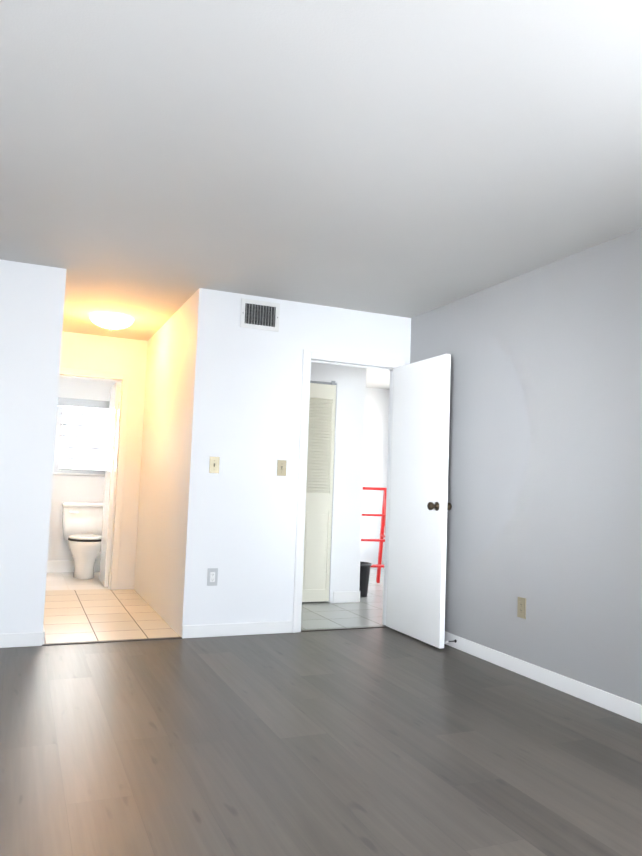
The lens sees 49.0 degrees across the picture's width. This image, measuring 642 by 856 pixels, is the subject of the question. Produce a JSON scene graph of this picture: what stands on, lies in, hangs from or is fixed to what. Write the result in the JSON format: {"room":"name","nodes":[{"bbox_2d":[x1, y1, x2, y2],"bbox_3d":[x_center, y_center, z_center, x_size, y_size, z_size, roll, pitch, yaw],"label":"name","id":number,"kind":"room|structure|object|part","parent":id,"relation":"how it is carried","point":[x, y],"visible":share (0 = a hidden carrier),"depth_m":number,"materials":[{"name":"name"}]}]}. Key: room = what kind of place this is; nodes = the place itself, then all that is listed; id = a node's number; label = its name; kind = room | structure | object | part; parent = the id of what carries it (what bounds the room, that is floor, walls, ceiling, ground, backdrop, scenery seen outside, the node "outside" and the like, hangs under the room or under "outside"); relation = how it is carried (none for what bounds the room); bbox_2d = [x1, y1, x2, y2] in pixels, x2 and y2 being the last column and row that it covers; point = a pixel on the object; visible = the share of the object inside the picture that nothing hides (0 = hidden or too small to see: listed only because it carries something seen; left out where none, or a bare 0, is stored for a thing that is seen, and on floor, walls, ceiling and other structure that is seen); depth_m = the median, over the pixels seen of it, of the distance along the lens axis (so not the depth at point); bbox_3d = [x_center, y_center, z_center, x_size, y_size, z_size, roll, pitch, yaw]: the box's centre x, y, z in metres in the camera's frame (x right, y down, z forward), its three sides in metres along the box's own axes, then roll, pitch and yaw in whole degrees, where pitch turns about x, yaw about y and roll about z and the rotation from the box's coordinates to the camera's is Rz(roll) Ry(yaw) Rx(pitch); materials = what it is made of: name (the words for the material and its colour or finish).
{"room":"empty bedroom","nodes":[
{"label":"empty bedroom","id":0,"kind":"room"},
{"bbox_2d":[47,376,120,560],"bbox_3d":[-2.374,0.423,8.194,2.000,2.440,0.200,4,-5,-23],"label":"wall","id":1,"kind":"structure","parent":0,"point":[70,488],"depth_m":7.92,"materials":[{"name":"paint"}]},
{"bbox_2d":[47,560,109,572],"bbox_3d":[-2.374,1.568,8.007,2.000,0.130,0.012,4,-5,-23],"label":"baseboard","id":2,"kind":"structure","parent":1,"relation":"attached to","point":[60,566],"depth_m":7.80,"materials":[{"name":"wood"}]},
{"bbox_2d":[53,472,104,476],"bbox_3d":[-2.643,0.533,8.026,0.910,0.025,0.165,4,-5,-23],"label":"window sill","id":3,"kind":"structure","parent":1,"relation":"attached to","point":[76,474],"depth_m":7.91,"materials":[{"name":"wood"}]},
{"bbox_2d":[53,397,118,473],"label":"bathroom window","id":4,"kind":"structure","parent":1,"relation":"in","point":[81,403],"depth_m":8.06,"materials":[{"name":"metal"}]},
{"bbox_2d":[60,332,147,589],"bbox_3d":[-2.029,0.333,6.877,2.600,2.440,0.100,4,-5,-23],"label":"wall","id":5,"kind":"structure","parent":0,"point":[102,353],"depth_m":6.88,"materials":[{"name":"paint"}]},
{"bbox_2d":[60,368,128,589],"bbox_3d":[-2.263,0.489,6.735,0.720,2.090,0.069,4,-5,-23],"label":"door frame","id":6,"kind":"structure","parent":5,"relation":"attached to","point":[119,474],"depth_m":6.83,"materials":[{"name":"paint"}]},
{"bbox_2d":[99,382,119,586],"bbox_3d":[-2.149,0.558,7.157,0.035,2.003,0.505,4,-5,-23],"label":"bathroom door","id":7,"kind":"structure","parent":5,"relation":"in","point":[109,486],"depth_m":7.00,"materials":[{"name":"paint"}]},
{"bbox_2d":[134,292,195,633],"bbox_3d":[-1.316,0.290,5.996,0.100,2.440,2.080,4,-5,-23],"label":"wall","id":8,"kind":"structure","parent":0,"point":[158,561],"depth_m":5.75,"materials":[{"name":"paint"}]},
{"bbox_2d":[0,259,410,636],"bbox_3d":[-0.853,0.229,5.000,3.290,2.440,0.120,4,-5,-23],"label":"wall","id":9,"kind":"structure","parent":0,"point":[240,516],"depth_m":5.00,"materials":[{"name":"paint"}]},
{"bbox_2d":[0,629,44,647],"bbox_3d":[-2.055,1.317,4.349,0.652,0.085,0.015,4,-5,-23],"label":"baseboard","id":10,"kind":"structure","parent":9,"relation":"attached to","point":[8,640],"depth_m":4.42,"materials":[{"name":"paint"}]},
{"bbox_2d":[207,568,217,585],"bbox_3d":[-0.757,1.040,4.920,0.072,0.120,0.009,4,-5,-23],"label":"outlet","id":11,"kind":"object","parent":9,"relation":"attached to","point":[212,576],"visible":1,"depth_m":4.92,"materials":[{"name":"white plastic"}]},
{"bbox_2d":[209,457,219,472],"bbox_3d":[-0.749,0.261,4.966,0.070,0.115,0.020,4,-5,-23],"label":"light switch","id":12,"kind":"object","parent":9,"relation":"attached to","point":[214,465],"visible":1,"depth_m":4.97,"materials":[{"name":"beige plastic"}]},
{"bbox_2d":[42,626,386,645],"bbox_3d":[-0.623,1.457,4.969,2.505,0.006,0.047,4,-5,-23],"label":"trim","id":13,"kind":"structure","parent":9,"relation":"attached to","point":[87,642],"depth_m":4.73,"materials":[{"name":"grey wood"}]},
{"bbox_2d":[182,621,292,637],"bbox_3d":[-0.577,1.419,4.971,0.805,0.085,0.012,4,-5,-23],"label":"baseboard","id":14,"kind":"structure","parent":9,"relation":"attached to","point":[252,628],"depth_m":4.96,"materials":[{"name":"paint"}]},
{"bbox_2d":[240,298,279,331],"bbox_3d":[-0.445,-0.827,5.167,0.295,0.210,0.014,4,-5,-23],"label":"air vent","id":15,"kind":"object","parent":9,"relation":"in","point":[260,315],"visible":1,"depth_m":5.17,"materials":[{"name":"white metal"}]},
{"bbox_2d":[277,460,286,475],"bbox_3d":[-0.285,0.293,5.162,0.070,0.115,0.020,4,-5,-23],"label":"light switch","id":16,"kind":"object","parent":9,"relation":"attached to","point":[281,467],"visible":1,"depth_m":5.17,"materials":[{"name":"beige plastic"}]},
{"bbox_2d":[292,349,405,632],"bbox_3d":[0.220,0.478,5.399,0.875,2.085,0.080,4,-5,-23],"label":"door frame","id":17,"kind":"structure","parent":9,"relation":"attached to","point":[308,355],"depth_m":5.24,"materials":[{"name":"paint"}]},
{"bbox_2d":[386,354,451,648],"bbox_3d":[0.702,0.505,5.163,0.180,2.004,0.769,4,-5,-23],"label":"bedroom door","id":18,"kind":"structure","parent":9,"relation":"in","point":[420,505],"depth_m":5.09,"materials":[{"name":"paint"}]},
{"bbox_3d":[0.820,0.541,4.878,0.180,0.062,0.062,4,-5,-23],"label":"knob","id":19,"kind":"part","parent":18,"relation":"part of","materials":[{"name":"brown metal"}]},
{"bbox_2d":[43,564,385,643],"bbox_3d":[-0.797,1.639,6.967,5.300,0.060,3.850,4,-5,-23],"label":"floor","id":20,"kind":"structure","parent":0,"point":[91,615],"depth_m":5.74,"materials":[{"name":"beige tile"}]},
{"bbox_2d":[62,502,103,578],"bbox_3d":[-2.533,1.204,7.591,0.504,0.778,0.677,4,-5,-23],"label":"toilet","id":21,"kind":"object","parent":20,"relation":"on","point":[82,527],"visible":0.83,"depth_m":7.66,"materials":[{"name":"ceramic"}]},
{"bbox_2d":[359,562,371,597],"bbox_3d":[0.359,1.488,6.931,0.270,0.320,0.270,4,-5,-23],"label":"trash bin","id":22,"kind":"object","parent":20,"relation":"on","point":[364,575],"visible":0.29,"depth_m":6.84,"materials":[{"name":"plastic"}]},
{"bbox_2d":[361,487,386,582],"bbox_3d":[0.474,1.162,7.566,0.460,1.054,0.596,3,-4,-7],"label":"step ladder","id":23,"kind":"object","parent":20,"relation":"on","point":[381,540],"visible":0.25,"depth_m":7.60,"materials":[{"name":"red metal"}]},
{"bbox_2d":[0,627,641,855],"bbox_3d":[0.370,1.289,1.933,3.490,0.060,6.350,4,-5,-23],"label":"floor","id":24,"kind":"structure","parent":0,"point":[386,741],"depth_m":2.85,"materials":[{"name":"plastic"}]},
{"bbox_2d":[0,0,641,388],"bbox_3d":[0.492,-1.057,4.228,5.600,0.100,10.400,4,-5,-23],"label":"ceiling","id":25,"kind":"structure","parent":0,"point":[162,162],"depth_m":2.84,"materials":[{"name":"paint"}]},
{"bbox_2d":[90,313,132,330],"bbox_3d":[-1.789,-0.889,6.021,0.360,0.120,0.360,4,-5,-23],"label":"light","id":26,"kind":"object","parent":25,"relation":"attached to","point":[110,321],"visible":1,"depth_m":5.91,"materials":[{"name":"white glass"}]},
{"bbox_2d":[310,362,365,602],"bbox_3d":[-0.571,0.368,6.653,1.790,2.440,0.750,4,-5,-23],"label":"wall","id":27,"kind":"structure","parent":0,"point":[345,551],"depth_m":6.58,"materials":[{"name":"paint"}]},
{"bbox_2d":[302,383,335,601],"bbox_3d":[-0.175,0.574,6.414,0.616,1.995,0.063,4,-5,-23],"label":"door","id":28,"kind":"structure","parent":27,"relation":"in","point":[318,506],"depth_m":6.49,"materials":[{"name":"beige paint"}]},
{"bbox_2d":[310,381,336,384],"bbox_3d":[-0.142,-0.439,6.503,0.618,0.033,0.054,4,-5,-23],"label":"trim","id":29,"kind":"structure","parent":27,"relation":"attached to","point":[328,383],"depth_m":6.57,"materials":[{"name":"wood"}]},
{"bbox_2d":[333,591,359,601],"bbox_3d":[-0.177,1.648,7.824,0.015,0.100,2.762,4,-5,-23],"label":"baseboard","id":30,"kind":"structure","parent":27,"relation":"attached to","point":[346,597],"depth_m":6.52,"materials":[{"name":"paint"}]},
{"bbox_2d":[360,387,388,563],"bbox_3d":[-0.240,0.596,9.421,2.700,2.440,0.100,4,-5,-23],"label":"wall","id":31,"kind":"structure","parent":0,"point":[376,437],"depth_m":9.79,"materials":[{"name":"paint"}]},
{"bbox_2d":[410,228,641,704],"bbox_3d":[1.950,0.155,2.743,0.100,2.440,6.470,4,-5,-23],"label":"wall","id":32,"kind":"structure","parent":0,"point":[544,516],"depth_m":4.07,"materials":[{"name":"grey paint"}]},
{"bbox_2d":[517,597,525,618],"bbox_3d":[1.201,1.076,4.223,0.009,0.120,0.072,4,-5,-23],"label":"outlet","id":33,"kind":"object","parent":32,"relation":"attached to","point":[521,608],"visible":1,"depth_m":4.22,"materials":[{"name":"beige plastic"}]},
{"bbox_2d":[444,631,641,723],"bbox_3d":[1.860,1.324,2.621,0.012,0.085,6.250,4,-5,-23],"label":"baseboard","id":34,"kind":"structure","parent":32,"relation":"attached to","point":[629,709],"depth_m":3.93,"materials":[{"name":"paint"}]}
]}

